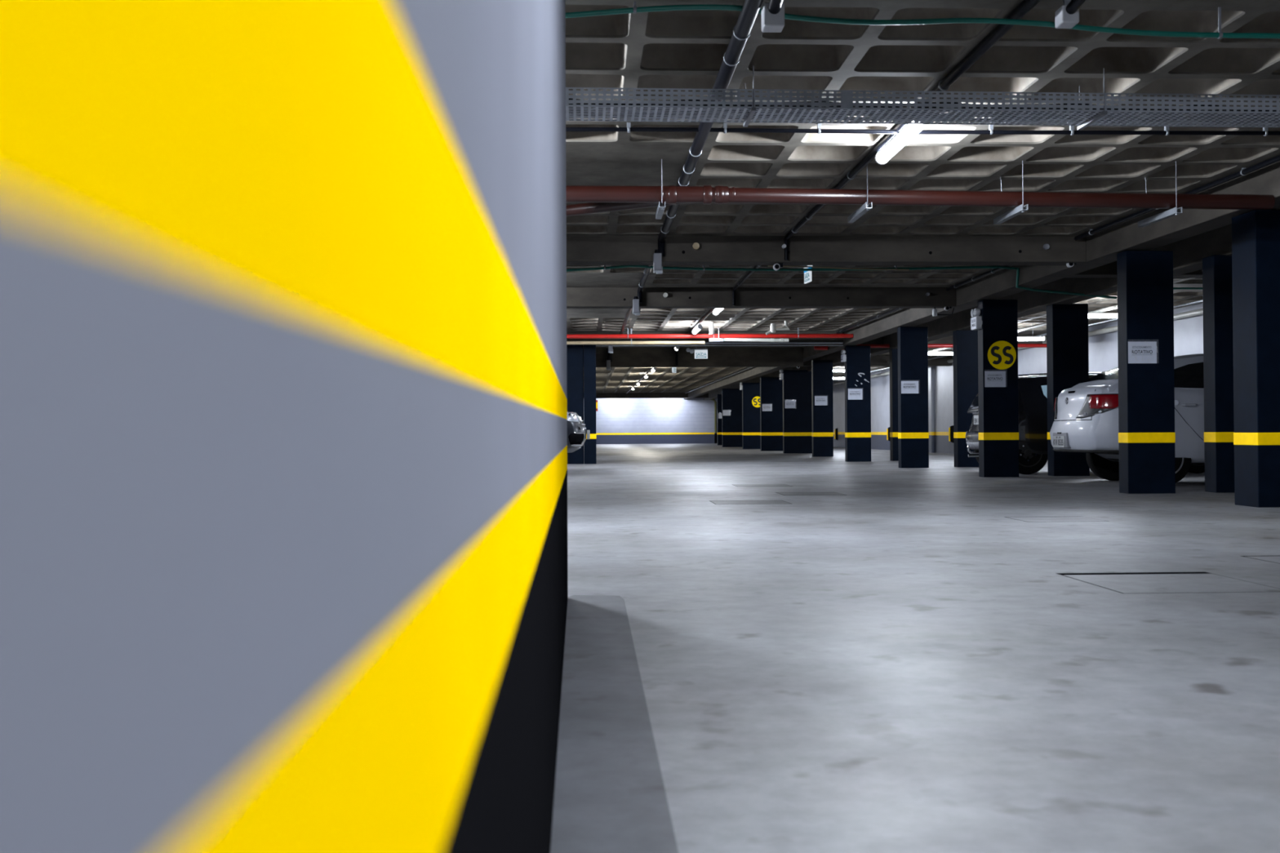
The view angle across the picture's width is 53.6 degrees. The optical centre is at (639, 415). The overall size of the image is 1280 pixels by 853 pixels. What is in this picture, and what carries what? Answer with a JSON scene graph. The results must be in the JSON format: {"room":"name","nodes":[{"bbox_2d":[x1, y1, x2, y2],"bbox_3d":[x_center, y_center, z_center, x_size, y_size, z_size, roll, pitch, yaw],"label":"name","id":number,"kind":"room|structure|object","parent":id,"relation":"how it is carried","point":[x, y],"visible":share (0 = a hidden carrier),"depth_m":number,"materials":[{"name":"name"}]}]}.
{"room":"parking garage","nodes":[
{"label":"parking garage","id":0,"kind":"room"},
{"bbox_2d":[0,0,568,852],"bbox_3d":[-0.148,-0.733,-1.078,0.300,2.700,11.842,0,-1,-3],"label":"pillar","id":1,"kind":"structure","parent":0,"point":[283,389],"depth_m":0.19,"materials":[{"name":"paint"}]},
{"bbox_2d":[595,397,717,444],"bbox_3d":[-1.170,0.055,68.767,16.500,2.950,0.200,0,-1,-2],"label":"wall","id":2,"kind":"structure","parent":0,"point":[618,420],"depth_m":68.75,"materials":[{"name":"white paint"}]},
{"bbox_2d":[710,398,716,443],"bbox_3d":[3.983,0.266,68.783,0.378,2.476,0.140,0,-1,-2],"label":"drain pipe","id":3,"kind":"object","parent":2,"relation":"attached to","point":[713,399],"visible":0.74,"depth_m":68.75,"materials":[{"name":"black metal"}]},
{"bbox_2d":[564,0,1279,392],"bbox_3d":[0.442,-1.728,30.897,16.522,0.155,75.650,0,-1,-2],"label":"ceiling","id":4,"kind":"structure","parent":0,"point":[687,48],"depth_m":9.03,"materials":[{"name":"concrete"}]},
{"bbox_2d":[619,308,631,333],"bbox_3d":[-0.225,-1.723,22.085,0.074,0.076,7.500,0,-1,-2],"label":"pipe","id":5,"kind":"object","parent":4,"relation":"attached to","point":[628,311],"visible":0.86,"depth_m":22.49,"materials":[{"name":"plastic"}]},
{"bbox_2d":[566,328,704,345],"bbox_3d":[-1.394,-1.556,24.986,5.350,0.322,0.078,0,-1,-2],"label":"pipe","id":6,"kind":"object","parent":4,"relation":"attached to","point":[631,342],"visible":0.5,"depth_m":25.01,"materials":[{"name":"metal"}]},
{"bbox_2d":[595,392,688,398],"bbox_3d":[-3.404,-1.052,65.885,11.800,0.290,0.300,0,-1,-2],"label":"beam","id":7,"kind":"structure","parent":4,"relation":"attached to","point":[598,395],"depth_m":65.89,"materials":[{"name":"concrete"}]},
{"bbox_2d":[637,265,652,302],"bbox_3d":[0.081,-1.733,15.939,0.078,0.219,3.993,0,-1,-2],"label":"pipe","id":8,"kind":"object","parent":4,"relation":"attached to","point":[646,271],"visible":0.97,"depth_m":16.86,"materials":[{"name":"plastic"}]},
{"bbox_2d":[632,296,639,315],"bbox_3d":[-0.050,-1.553,17.893,0.099,0.260,0.106,0,-1,-2],"label":"junction box","id":9,"kind":"object","parent":8,"relation":"attached to","point":[636,310],"visible":1,"depth_m":17.84,"materials":[{"name":"grey plastic"}]},
{"bbox_2d":[655,159,665,219],"bbox_3d":[0.155,-1.734,9.724,0.044,0.378,0.530,0,-1,-2],"label":"bracket","id":10,"kind":"object","parent":4,"relation":"hanging from","point":[659,213],"visible":1,"depth_m":9.58,"materials":[{"name":"metal"}]},
{"bbox_2d":[686,346,707,358],"bbox_3d":[1.198,-1.531,26.680,0.462,0.656,0.075,0,-1,-2],"label":"exit sign","id":11,"kind":"object","parent":4,"relation":"hanging from","point":[699,353],"visible":0.99,"depth_m":26.69,"materials":[{"name":"grey plastic"}]},
{"bbox_2d":[595,347,803,367],"bbox_3d":[-1.916,-1.420,30.818,11.800,0.480,0.300,0,-1,-2],"label":"beam","id":12,"kind":"structure","parent":4,"relation":"attached to","point":[621,357],"depth_m":30.81,"materials":[{"name":"concrete"}]},
{"bbox_2d":[687,308,715,333],"bbox_3d":[1.153,-1.740,22.144,0.052,0.053,7.500,0,-1,-2],"label":"conduit","id":13,"kind":"object","parent":4,"relation":"attached to","point":[712,309],"visible":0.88,"depth_m":22.76,"materials":[{"name":"black plastic"}]},
{"bbox_2d":[566,331,843,345],"bbox_3d":[-1.711,-1.579,25.974,11.800,0.290,0.300,0,-1,-2],"label":"beam","id":14,"kind":"structure","parent":4,"relation":"attached to","point":[705,340],"depth_m":25.96,"materials":[{"name":"concrete"}]},
{"bbox_2d":[595,344,843,346],"bbox_3d":[0.035,-1.431,25.876,8.280,0.028,0.024,0,-1,-2],"label":"conduit","id":15,"kind":"object","parent":14,"relation":"attached to","point":[794,344],"visible":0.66,"depth_m":25.95,"materials":[{"name":"metal"}]},
{"bbox_2d":[704,342,843,343],"bbox_3d":[0.036,-1.482,25.857,8.280,0.044,0.040,0,-1,-2],"label":"conduit","id":16,"kind":"object","parent":14,"relation":"attached to","point":[704,342],"visible":0.34,"depth_m":25.95,"materials":[{"name":"metal"}]},
{"bbox_2d":[566,328,853,338],"bbox_3d":[0.079,-1.623,24.949,8.290,0.205,0.094,0,-1,-2],"label":"pipe","id":17,"kind":"object","parent":4,"relation":"attached to","point":[628,335],"visible":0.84,"depth_m":24.96,"materials":[{"name":"metal"}]},
{"bbox_2d":[708,327,788,342],"bbox_3d":[2.147,-1.593,24.981,1.575,0.285,0.088,0,-1,-2],"label":"pipe","id":18,"kind":"object","parent":17,"relation":"attached to","point":[710,340],"visible":1,"depth_m":24.96,"materials":[{"name":"plastic"}]},
{"bbox_2d":[657,0,763,257],"bbox_3d":[0.380,-1.820,9.489,0.090,0.223,7.480,0,-1,-2],"label":"pipe","id":19,"kind":"object","parent":4,"relation":"attached to","point":[750,9],"visible":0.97,"depth_m":7.12,"materials":[{"name":"plastic"}]},
{"bbox_2d":[653,249,662,274],"bbox_3d":[0.187,-1.602,13.179,0.092,0.249,0.106,0,-1,-2],"label":"junction box","id":20,"kind":"object","parent":19,"relation":"attached to","point":[657,256],"visible":1,"depth_m":13.13,"materials":[{"name":"grey plastic"}]},
{"bbox_2d":[709,321,714,334],"bbox_3d":[1.351,-1.651,23.903,0.088,0.230,0.090,0,-1,-2],"label":"stub","id":21,"kind":"object","parent":4,"relation":"attached to","point":[711,323],"visible":1,"depth_m":23.86,"materials":[{"name":"white plastic"}]},
{"bbox_2d":[684,367,751,393],"bbox_3d":[3.094,-1.403,48.597,0.054,0.060,34.600,0,-1,-2],"label":"conduit","id":22,"kind":"object","parent":4,"relation":"attached to","point":[748,367],"visible":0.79,"depth_m":48.22,"materials":[{"name":"black plastic"}]},
{"bbox_2d":[732,265,760,305],"bbox_3d":[1.421,-1.721,15.846,0.052,0.259,4.296,0,-1,-2],"label":"conduit","id":23,"kind":"object","parent":4,"relation":"attached to","point":[750,273],"visible":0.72,"depth_m":17.24,"materials":[{"name":"black plastic"}]},
{"bbox_2d":[743,65,755,127],"bbox_3d":[0.628,-1.830,7.273,0.024,0.255,0.380,0,-1,-2],"label":"hanger","id":24,"kind":"object","parent":4,"relation":"hanging from","point":[753,110],"visible":0.88,"depth_m":7.13,"materials":[{"name":"grey metal"}]},
{"bbox_2d":[566,287,955,308],"bbox_3d":[-1.374,-1.684,18.032,11.800,0.290,0.300,0,-1,-2],"label":"beam","id":25,"kind":"structure","parent":4,"relation":"attached to","point":[576,297],"depth_m":18.03,"materials":[{"name":"concrete"}]},
{"bbox_2d":[760,0,784,32],"bbox_3d":[0.629,-1.892,5.725,0.098,0.172,0.484,0,-1,-2],"label":"box","id":26,"kind":"object","parent":4,"relation":"attached to","point":[772,12],"visible":1,"depth_m":5.87,"materials":[{"name":"grey plastic"}]},
{"bbox_2d":[765,320,789,335],"bbox_3d":[2.577,-1.697,23.755,0.454,0.375,0.110,0,-1,-2],"label":"drain pipe","id":27,"kind":"object","parent":4,"relation":"attached to","point":[773,328],"visible":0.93,"depth_m":23.73,"materials":[{"name":"white plastic"}]},
{"bbox_2d":[803,265,812,284],"bbox_3d":[2.091,-1.764,15.777,0.040,0.210,0.280,0,-1,-8],"label":"exit sign","id":28,"kind":"object","parent":4,"relation":"hanging from","point":[807,274],"visible":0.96,"depth_m":15.74,"materials":[{"name":"grey plastic"}]},
{"bbox_2d":[566,235,1086,265],"bbox_3d":[-1.174,-1.746,13.316,11.800,0.290,0.300,0,-1,-2],"label":"beam","id":29,"kind":"structure","parent":4,"relation":"attached to","point":[580,250],"depth_m":13.31,"materials":[{"name":"concrete"}]},
{"bbox_2d":[768,265,908,270],"bbox_3d":[2.309,-1.721,14.735,1.650,0.060,0.016,0,-1,-2],"label":"conduit","id":30,"kind":"object","parent":4,"relation":"attached to","point":[768,265],"visible":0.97,"depth_m":14.73,"materials":[{"name":"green plastic"}]},
{"bbox_2d":[566,265,1116,298],"bbox_3d":[2.643,-1.690,15.402,7.407,0.345,0.834,0,-1,-11],"label":"conduit","id":31,"kind":"object","parent":4,"relation":"attached to","point":[604,268],"visible":0.88,"depth_m":15.23,"materials":[{"name":"metal"}]},
{"bbox_2d":[847,164,871,222],"bbox_3d":[1.707,-1.740,9.865,0.044,0.379,0.680,0,-1,-2],"label":"bracket","id":32,"kind":"object","parent":4,"relation":"hanging from","point":[864,207],"visible":0.88,"depth_m":9.74,"materials":[{"name":"metal"}]},
{"bbox_2d":[836,308,902,333],"bbox_3d":[4.211,-1.750,22.273,0.054,0.060,7.500,0,-1,-2],"label":"conduit","id":33,"kind":"object","parent":4,"relation":"attached to","point":[895,309],"visible":0.64,"depth_m":23.00,"materials":[{"name":"black plastic"}]},
{"bbox_2d":[803,355,952,366],"bbox_3d":[6.327,-1.506,34.672,4.400,0.290,0.300,0,-1,-2],"label":"beam","id":34,"kind":"structure","parent":4,"relation":"attached to","point":[878,360],"depth_m":34.54,"materials":[{"name":"concrete"}]},
{"bbox_2d":[875,121,928,164],"bbox_3d":[1.754,-1.876,8.467,0.094,0.144,1.200,0,-1,-2],"label":"lamp","id":35,"kind":"object","parent":4,"relation":"hanging from","point":[909,131],"visible":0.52,"depth_m":8.48,"materials":[{"name":"grey plastic"}]},
{"bbox_2d":[784,0,1040,260],"bbox_3d":[1.688,-1.807,9.543,0.069,0.264,7.476,0,-1,-2],"label":"conduit","id":36,"kind":"object","parent":4,"relation":"attached to","point":[1024,6],"visible":0.85,"depth_m":7.22,"materials":[{"name":"black plastic"}]},
{"bbox_2d":[565,1,1279,39],"bbox_3d":[1.504,-1.901,6.095,3.984,0.153,0.035,0,-1,-2],"label":"pipe","id":37,"kind":"object","parent":4,"relation":"attached to","point":[1220,34],"visible":0.86,"depth_m":6.08,"materials":[{"name":"teal plastic"}]},
{"bbox_2d":[565,122,1279,136],"bbox_3d":[1.974,-1.916,8.477,5.880,0.066,0.038,0,-1,-2],"label":"conduit","id":38,"kind":"object","parent":4,"relation":"attached to","point":[1264,132],"visible":0.97,"depth_m":8.47,"materials":[{"name":"black metal"}]},
{"bbox_2d":[928,347,953,355],"bbox_3d":[7.028,-1.633,29.949,1.200,0.407,0.094,0,-1,-2],"label":"lamp","id":39,"kind":"object","parent":4,"relation":"hanging from","point":[952,352],"visible":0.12,"depth_m":29.92,"materials":[{"name":"grey plastic"}]},
{"bbox_2d":[928,352,953,355],"bbox_3d":[7.029,-1.466,29.947,1.140,0.066,0.086,0,-1,-2],"label":"diffuser","id":40,"kind":"object","parent":39,"relation":"attached to","point":[929,353],"depth_m":29.92,"materials":[{"name":"white plastic"}]},
{"bbox_2d":[859,333,1046,344],"bbox_3d":[6.637,-1.622,27.380,4.400,0.250,0.300,0,-1,-2],"label":"beam","id":41,"kind":"structure","parent":4,"relation":"attached to","point":[948,340],"depth_m":27.23,"materials":[{"name":"concrete"}]},
{"bbox_2d":[946,265,1012,290],"bbox_3d":[4.479,-1.834,15.955,0.054,0.060,4.250,0,-1,-2],"label":"conduit","id":42,"kind":"object","parent":4,"relation":"attached to","point":[993,271],"visible":0.59,"depth_m":16.73,"materials":[{"name":"black plastic"}]},
{"bbox_2d":[703,208,1279,399],"bbox_3d":[5.198,-1.522,31.096,0.280,0.340,75.650,0,-1,-2],"label":"beam","id":43,"kind":"structure","parent":4,"relation":"attached to","point":[1188,253],"depth_m":16.94,"materials":[{"name":"concrete"}]},
{"bbox_2d":[887,305,1117,362],"bbox_3d":[7.068,-1.636,26.647,0.080,0.205,15.600,0,-1,-2],"label":"pipe","id":44,"kind":"object","parent":4,"relation":"attached to","point":[1114,307],"visible":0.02,"depth_m":22.80,"materials":[{"name":"white metal"}]},
{"bbox_2d":[993,160,1028,224],"bbox_3d":[2.896,-1.740,9.915,0.044,0.390,0.680,0,-1,-2],"label":"bracket","id":45,"kind":"object","parent":4,"relation":"hanging from","point":[1021,208],"visible":1,"depth_m":9.80,"materials":[{"name":"metal"}]},
{"bbox_2d":[565,185,1275,216],"bbox_3d":[1.850,-1.659,10.094,6.014,0.175,1.011,0,-1,-2],"label":"pipe","id":46,"kind":"object","parent":45,"relation":"attached to","point":[597,198],"visible":0.94,"depth_m":9.63,"materials":[{"name":"red metal"}]},
{"bbox_2d":[832,299,1202,380],"bbox_3d":[7.868,-1.605,31.386,0.046,0.151,38.000,0,-1,-2],"label":"conduit","id":47,"kind":"object","parent":4,"relation":"attached to","point":[1201,300],"visible":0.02,"depth_m":22.57,"materials":[{"name":"metal"}]},
{"bbox_2d":[1017,323,1045,341],"bbox_3d":[7.257,-1.679,24.554,1.200,0.457,0.094,0,-1,-2],"label":"lamp","id":48,"kind":"object","parent":4,"relation":"hanging from","point":[1020,338],"visible":0.41,"depth_m":24.53,"materials":[{"name":"grey plastic"}]},
{"bbox_2d":[1017,337,1044,340],"bbox_3d":[7.258,-1.487,24.551,1.140,0.066,0.086,0,-1,-2],"label":"diffuser","id":49,"kind":"object","parent":48,"relation":"attached to","point":[1019,338],"depth_m":24.52,"materials":[{"name":"white plastic"}]},
{"bbox_2d":[1054,0,1085,28],"bbox_3d":[2.024,-1.913,5.785,0.088,0.142,0.483,0,-1,-2],"label":"box","id":50,"kind":"object","parent":4,"relation":"attached to","point":[1067,16],"visible":1,"depth_m":5.93,"materials":[{"name":"grey plastic"}]},
{"bbox_2d":[946,308,1203,363],"bbox_3d":[8.821,-1.662,24.970,0.110,0.213,19.100,0,-1,-2],"label":"pipe","id":51,"kind":"object","parent":4,"relation":"attached to","point":[1197,312],"visible":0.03,"depth_m":23.58,"materials":[{"name":"metal"}]},
{"bbox_2d":[1076,68,1106,129],"bbox_3d":[2.622,-1.835,7.358,0.024,0.263,0.380,0,-1,-2],"label":"hanger","id":52,"kind":"object","parent":4,"relation":"hanging from","point":[1104,113],"visible":0.88,"depth_m":7.30,"materials":[{"name":"metal"}]},
{"bbox_2d":[565,87,1279,127],"bbox_3d":[2.008,-1.777,7.329,5.852,0.130,0.333,0,-1,-2],"label":"cable tray","id":53,"kind":"object","parent":52,"relation":"on","point":[944,110],"visible":0.84,"depth_m":7.20,"materials":[{"name":"metal"}]},
{"bbox_2d":[1073,302,1117,318],"bbox_3d":[7.067,-1.737,19.592,1.200,0.467,0.094,0,-1,-2],"label":"lamp","id":54,"kind":"object","parent":4,"relation":"hanging from","point":[1090,315],"visible":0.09,"depth_m":19.56,"materials":[{"name":"grey plastic"}]},
{"bbox_2d":[1088,313,1117,318],"bbox_3d":[7.068,-1.541,19.589,1.140,0.066,0.086,0,-1,-2],"label":"diffuser","id":55,"kind":"object","parent":54,"relation":"attached to","point":[1090,315],"depth_m":19.56,"materials":[{"name":"white plastic"}]},
{"bbox_2d":[1066,261,1202,277],"bbox_3d":[7.158,-1.785,15.092,4.400,0.250,0.300,0,-1,-2],"label":"beam","id":56,"kind":"structure","parent":4,"relation":"attached to","point":[1108,270],"depth_m":14.88,"materials":[{"name":"concrete"}]},
{"bbox_2d":[1137,161,1182,226],"bbox_3d":[4.082,-1.735,9.966,0.044,0.410,0.680,0,-1,-2],"label":"bracket","id":57,"kind":"object","parent":4,"relation":"hanging from","point":[1174,211],"visible":1,"depth_m":9.87,"materials":[{"name":"metal"}]},
{"bbox_2d":[1074,155,1279,240],"bbox_3d":[4.738,-1.915,9.836,0.054,0.060,7.000,0,-1,-2],"label":"conduit","id":58,"kind":"object","parent":4,"relation":"attached to","point":[1244,171],"visible":0.77,"depth_m":10.54,"materials":[{"name":"black plastic"}]},
{"bbox_2d":[567,443,1279,852],"bbox_3d":[0.446,1.129,30.859,16.900,0.201,76.049,0,-1,-2],"label":"floor","id":59,"kind":"structure","parent":0,"point":[897,662],"depth_m":3.65,"materials":[{"name":"concrete"}]},
{"bbox_2d":[566,344,583,463],"bbox_3d":[-1.334,-0.240,25.602,0.395,2.420,0.345,0,-1,-2],"label":"pillar","id":60,"kind":"structure","parent":59,"relation":"on","point":[575,353],"depth_m":25.44,"materials":[{"name":"blue paint"}]},
{"bbox_2d":[567,411,590,453],"bbox_3d":[-3.400,0.019,20.826,5.148,1.798,1.840,0,-1,-2],"label":"car","id":61,"kind":"object","parent":59,"relation":"on","point":[576,429],"visible":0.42,"depth_m":20.24,"materials":[{"name":"paint"}]},
{"bbox_2d":[567,412,582,422],"bbox_3d":[-1.217,0.028,20.316,0.571,0.176,0.533,0,-1,-2],"label":"light","id":62,"kind":"object","parent":61,"relation":"attached to","point":[572,417],"depth_m":20.26,"materials":[{"name":"silver plastic"}]},
{"bbox_2d":[583,344,596,463],"bbox_3d":[-1.011,-0.242,25.606,0.250,2.420,0.365,0,-1,-2],"label":"pillar","id":63,"kind":"structure","parent":59,"relation":"on","point":[589,350],"depth_m":25.43,"materials":[{"name":"blue paint"}]},
{"bbox_2d":[550,595,678,852],"bbox_3d":[-0.025,0.652,1.442,0.211,0.014,6.900,0,-1,-2],"label":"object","id":64,"kind":"structure","parent":59,"relation":"on","point":[610,795],"depth_m":2.50,"materials":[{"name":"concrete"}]},
{"bbox_2d":[716,394,722,444],"bbox_3d":[3.905,0.188,59.822,0.505,2.400,0.205,0,-1,-2],"label":"pillar","id":65,"kind":"structure","parent":59,"relation":"on","point":[718,396],"depth_m":59.71,"materials":[{"name":"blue paint"}]},
{"bbox_2d":[721,388,742,447],"bbox_3d":[3.863,0.089,52.214,0.955,2.400,0.205,0,-1,-2],"label":"pillar","id":66,"kind":"structure","parent":59,"relation":"on","point":[731,398],"depth_m":52.11,"materials":[{"name":"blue paint"}]},
{"bbox_2d":[742,382,760,448],"bbox_3d":[4.184,0.005,45.822,0.955,2.400,0.205,0,-1,-2],"label":"pillar","id":67,"kind":"structure","parent":59,"relation":"on","point":[751,437],"depth_m":45.72,"materials":[{"name":"blue paint"}]},
{"bbox_2d":[751,396,759,407],"bbox_3d":[4.238,-0.502,45.728,0.400,0.400,0.006,0,-1,-2],"label":"disc","id":68,"kind":"object","parent":67,"relation":"attached to","point":[756,400],"visible":0.81,"depth_m":45.73,"materials":[{"name":"yellow"}]},
{"bbox_2d":[760,377,782,451],"bbox_3d":[4.399,-0.056,41.228,0.955,2.400,0.205,0,-1,-2],"label":"pillar","id":69,"kind":"structure","parent":59,"relation":"on","point":[771,388],"depth_m":41.12,"materials":[{"name":"blue paint"}]},
{"bbox_2d":[762,403,772,411],"bbox_3d":[4.133,-0.275,41.114,0.336,0.248,0.006,0,-1,-2],"label":"paper notice","id":70,"kind":"object","parent":69,"relation":"attached to","point":[766,406],"visible":1,"depth_m":41.11,"materials":[{"name":"white paper"}]},
{"bbox_2d":[782,369,812,453],"bbox_3d":[4.607,-0.118,36.563,0.955,2.400,0.205,0,-1,-2],"label":"pillar","id":71,"kind":"structure","parent":59,"relation":"on","point":[797,384],"depth_m":36.46,"materials":[{"name":"blue paint"}]},
{"bbox_2d":[785,400,795,408],"bbox_3d":[4.332,-0.341,36.448,0.326,0.247,0.006,0,-1,-2],"label":"paper notice","id":72,"kind":"object","parent":71,"relation":"attached to","point":[788,403],"visible":1,"depth_m":36.45,"materials":[{"name":"white paper"}]},
{"bbox_2d":[811,360,833,457],"bbox_3d":[4.543,-0.182,31.566,0.505,2.400,0.205,0,-1,-2],"label":"pillar","id":73,"kind":"structure","parent":59,"relation":"on","point":[822,416],"depth_m":31.47,"materials":[{"name":"blue paint"}]},
{"bbox_2d":[814,395,828,405],"bbox_3d":[4.506,-0.385,31.461,0.338,0.253,0.006,0,-1,-2],"label":"paper notice","id":74,"kind":"object","parent":73,"relation":"attached to","point":[820,400],"visible":1,"depth_m":31.46,"materials":[{"name":"white paper"}]},
{"bbox_2d":[844,345,871,462],"bbox_3d":[4.525,-0.250,26.331,0.505,2.400,0.225,0,-1,-2],"label":"pillar","id":75,"kind":"structure","parent":59,"relation":"on","point":[857,365],"depth_m":26.22,"materials":[{"name":"blue paint"}]},
{"bbox_2d":[840,350,846,362],"bbox_3d":[4.233,-1.244,26.337,0.071,0.244,0.242,0,-1,-2],"label":"emergency light","id":76,"kind":"object","parent":75,"relation":"attached to","point":[843,357],"visible":1,"depth_m":26.26,"materials":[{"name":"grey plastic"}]},
{"bbox_2d":[848,387,863,399],"bbox_3d":[4.463,-0.457,26.215,0.322,0.244,0.006,0,-1,-2],"label":"paper notice","id":77,"kind":"object","parent":75,"relation":"attached to","point":[854,393],"visible":1,"depth_m":26.21,"materials":[{"name":"white paper"}]},
{"bbox_2d":[888,348,898,461],"bbox_3d":[5.557,-0.234,26.795,0.505,2.370,0.245,0,-1,-2],"label":"pillar","id":78,"kind":"structure","parent":59,"relation":"on","point":[894,452],"depth_m":26.67,"materials":[{"name":"blue paint"}]},
{"bbox_2d":[897,326,928,467],"bbox_3d":[4.666,-0.312,21.653,0.480,2.400,0.205,0,-1,-2],"label":"pillar","id":79,"kind":"structure","parent":59,"relation":"on","point":[913,342],"depth_m":21.55,"materials":[{"name":"blue paint"}]},
{"bbox_2d":[901,379,919,393],"bbox_3d":[4.599,-0.495,21.547,0.321,0.233,0.006,0,-1,-2],"label":"paper notice","id":80,"kind":"object","parent":79,"relation":"attached to","point":[908,386],"visible":1,"depth_m":21.55,"materials":[{"name":"white paper"}]},
{"bbox_2d":[952,329,978,466],"bbox_3d":[5.712,-0.298,21.958,0.505,2.370,0.245,0,-1,-2],"label":"pillar","id":81,"kind":"structure","parent":59,"relation":"on","point":[965,343],"depth_m":21.84,"materials":[{"name":"blue paint"}]},
{"bbox_2d":[977,299,1018,477],"bbox_3d":[4.876,-0.370,17.251,0.485,2.400,0.230,0,-1,-2],"label":"pillar","id":82,"kind":"structure","parent":59,"relation":"on","point":[998,409],"depth_m":17.14,"materials":[{"name":"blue paint"}]},
{"bbox_2d":[970,308,982,330],"bbox_3d":[4.587,-1.319,17.271,0.082,0.284,0.282,0,-1,-2],"label":"emergency light","id":83,"kind":"object","parent":82,"relation":"attached to","point":[975,322],"visible":1,"depth_m":17.19,"materials":[{"name":"grey plastic"}]},
{"bbox_2d":[984,369,1007,386],"bbox_3d":[4.813,-0.506,17.132,0.309,0.237,0.006,0,-1,-2],"label":"paper notice","id":84,"kind":"object","parent":82,"relation":"attached to","point":[993,378],"visible":1,"depth_m":17.13,"materials":[{"name":"white paper"}]},
{"bbox_2d":[987,340,1016,369],"bbox_3d":[4.895,-0.820,17.141,0.390,0.390,0.006,0,-1,-2],"label":"disc","id":85,"kind":"object","parent":82,"relation":"attached to","point":[1002,355],"visible":1,"depth_m":17.14,"materials":[{"name":"yellow"}]},
{"bbox_2d":[1046,303,1089,475],"bbox_3d":[5.920,-0.357,17.533,0.505,2.370,0.245,0,-1,-2],"label":"pillar","id":86,"kind":"structure","parent":59,"relation":"on","point":[1067,325],"depth_m":17.42,"materials":[{"name":"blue paint"}]},
{"bbox_2d":[965,372,1204,474],"bbox_3d":[6.827,0.110,18.889,3.934,1.462,1.660,0,-1,-1],"label":"car","id":87,"kind":"object","parent":59,"relation":"on","point":[1032,388],"visible":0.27,"depth_m":18.08,"materials":[{"name":"paint"}]},
{"bbox_2d":[1049,353,1204,483],"bbox_3d":[7.056,0.031,14.999,4.213,1.518,1.766,0,-1,0],"label":"sedan","id":88,"kind":"object","parent":59,"relation":"on","point":[1086,420],"visible":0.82,"depth_m":14.29,"materials":[{"name":"paint"}]},
{"bbox_2d":[1053,397,1057,419],"bbox_3d":[5.183,-0.092,15.656,0.181,0.274,0.645,-1,-1,40],"label":"tail light","id":89,"kind":"object","parent":88,"relation":"attached to","point":[1055,400],"depth_m":15.52,"materials":[{"name":"silver plastic"}]},
{"bbox_2d":[1075,393,1118,418],"bbox_3d":[5.180,-0.108,14.356,0.181,0.274,0.645,0,-1,-40],"label":"tail light","id":90,"kind":"object","parent":88,"relation":"attached to","point":[1089,406],"depth_m":14.27,"materials":[{"name":"red plastic"}]},
{"bbox_2d":[1116,250,1175,493],"bbox_3d":[5.040,-0.431,12.622,0.480,2.400,0.225,0,-1,-2],"label":"pillar","id":91,"kind":"structure","parent":59,"relation":"on","point":[1145,303],"depth_m":12.51,"materials":[{"name":"blue paint"}]},
{"bbox_2d":[1128,339,1159,363],"bbox_3d":[4.969,-0.635,12.505,0.308,0.236,0.008,0,-1,-2],"label":"paper notice","id":92,"kind":"object","parent":91,"relation":"attached to","point":[1140,351],"visible":1,"depth_m":12.50,"materials":[{"name":"white paper"}]},
{"bbox_2d":[1202,254,1234,493],"bbox_3d":[5.972,-0.419,12.751,0.505,2.370,0.245,0,-1,-2],"label":"pillar","id":93,"kind":"structure","parent":59,"relation":"on","point":[1217,276],"depth_m":12.63,"materials":[{"name":"blue paint"}]},
{"bbox_2d":[1231,209,1279,507],"bbox_3d":[5.221,-0.461,10.408,0.525,2.400,0.385,0,-1,-2],"label":"pillar","id":94,"kind":"structure","parent":59,"relation":"on","point":[1255,234],"depth_m":10.23,"materials":[{"name":"blue paint"}]},
{"bbox_2d":[684,160,1279,399],"bbox_3d":[4.129,-1.542,31.051,0.300,0.290,75.650,0,-1,-2],"label":"beam","id":95,"kind":"structure","parent":0,"point":[1103,246],"depth_m":13.40,"materials":[{"name":"concrete"}]},
{"bbox_2d":[813,346,844,350],"bbox_3d":[4.301,-1.495,27.829,0.963,0.100,0.100,0,-1,-2],"label":"pipe","id":96,"kind":"object","parent":95,"relation":"attached to","point":[815,348],"visible":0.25,"depth_m":27.78,"materials":[{"name":"red metal"}]},
{"bbox_2d":[832,302,1203,453],"bbox_3d":[8.780,-0.483,31.234,0.200,2.950,75.650,0,-1,-2],"label":"wall","id":97,"kind":"structure","parent":0,"point":[1103,356],"depth_m":34.95,"materials":[{"name":"white paint"}]},
{"bbox_2d":[833,366,929,385],"bbox_3d":[8.045,-1.421,43.252,0.110,0.213,14.300,0,-1,-2],"label":"pipe","id":98,"kind":"object","parent":97,"relation":"attached to","point":[881,374],"visible":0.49,"depth_m":43.00,"materials":[{"name":"plastic"}]},
{"bbox_2d":[930,366,934,453],"bbox_3d":[8.407,-0.264,36.396,0.098,2.650,0.100,0,-1,-2],"label":"drain pipe","id":99,"kind":"object","parent":97,"relation":"attached to","point":[932,383],"visible":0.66,"depth_m":36.36,"materials":[{"name":"white paint"}]},
{"bbox_2d":[854,343,1046,347],"bbox_3d":[6.750,-1.476,26.732,4.530,0.078,0.080,0,-1,-2],"label":"pipe","id":100,"kind":"object","parent":97,"relation":"attached to","point":[930,345],"visible":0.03,"depth_m":26.69,"materials":[{"name":"red metal"}]},
{"bbox_2d":[948,425,953,443],"bbox_3d":[8.483,0.502,34.534,0.127,0.480,0.060,0,-1,-2],"label":"guard","id":101,"kind":"object","parent":97,"relation":"attached to","point":[951,428],"visible":0.91,"depth_m":34.51,"materials":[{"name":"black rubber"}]},
{"bbox_2d":[1173,287,1202,289],"bbox_3d":[7.654,-1.763,17.565,3.400,0.032,0.028,0,-1,-2],"label":"conduit","id":102,"kind":"object","parent":97,"relation":"attached to","point":[1174,288],"visible":0.24,"depth_m":17.55,"materials":[{"name":"metal"}]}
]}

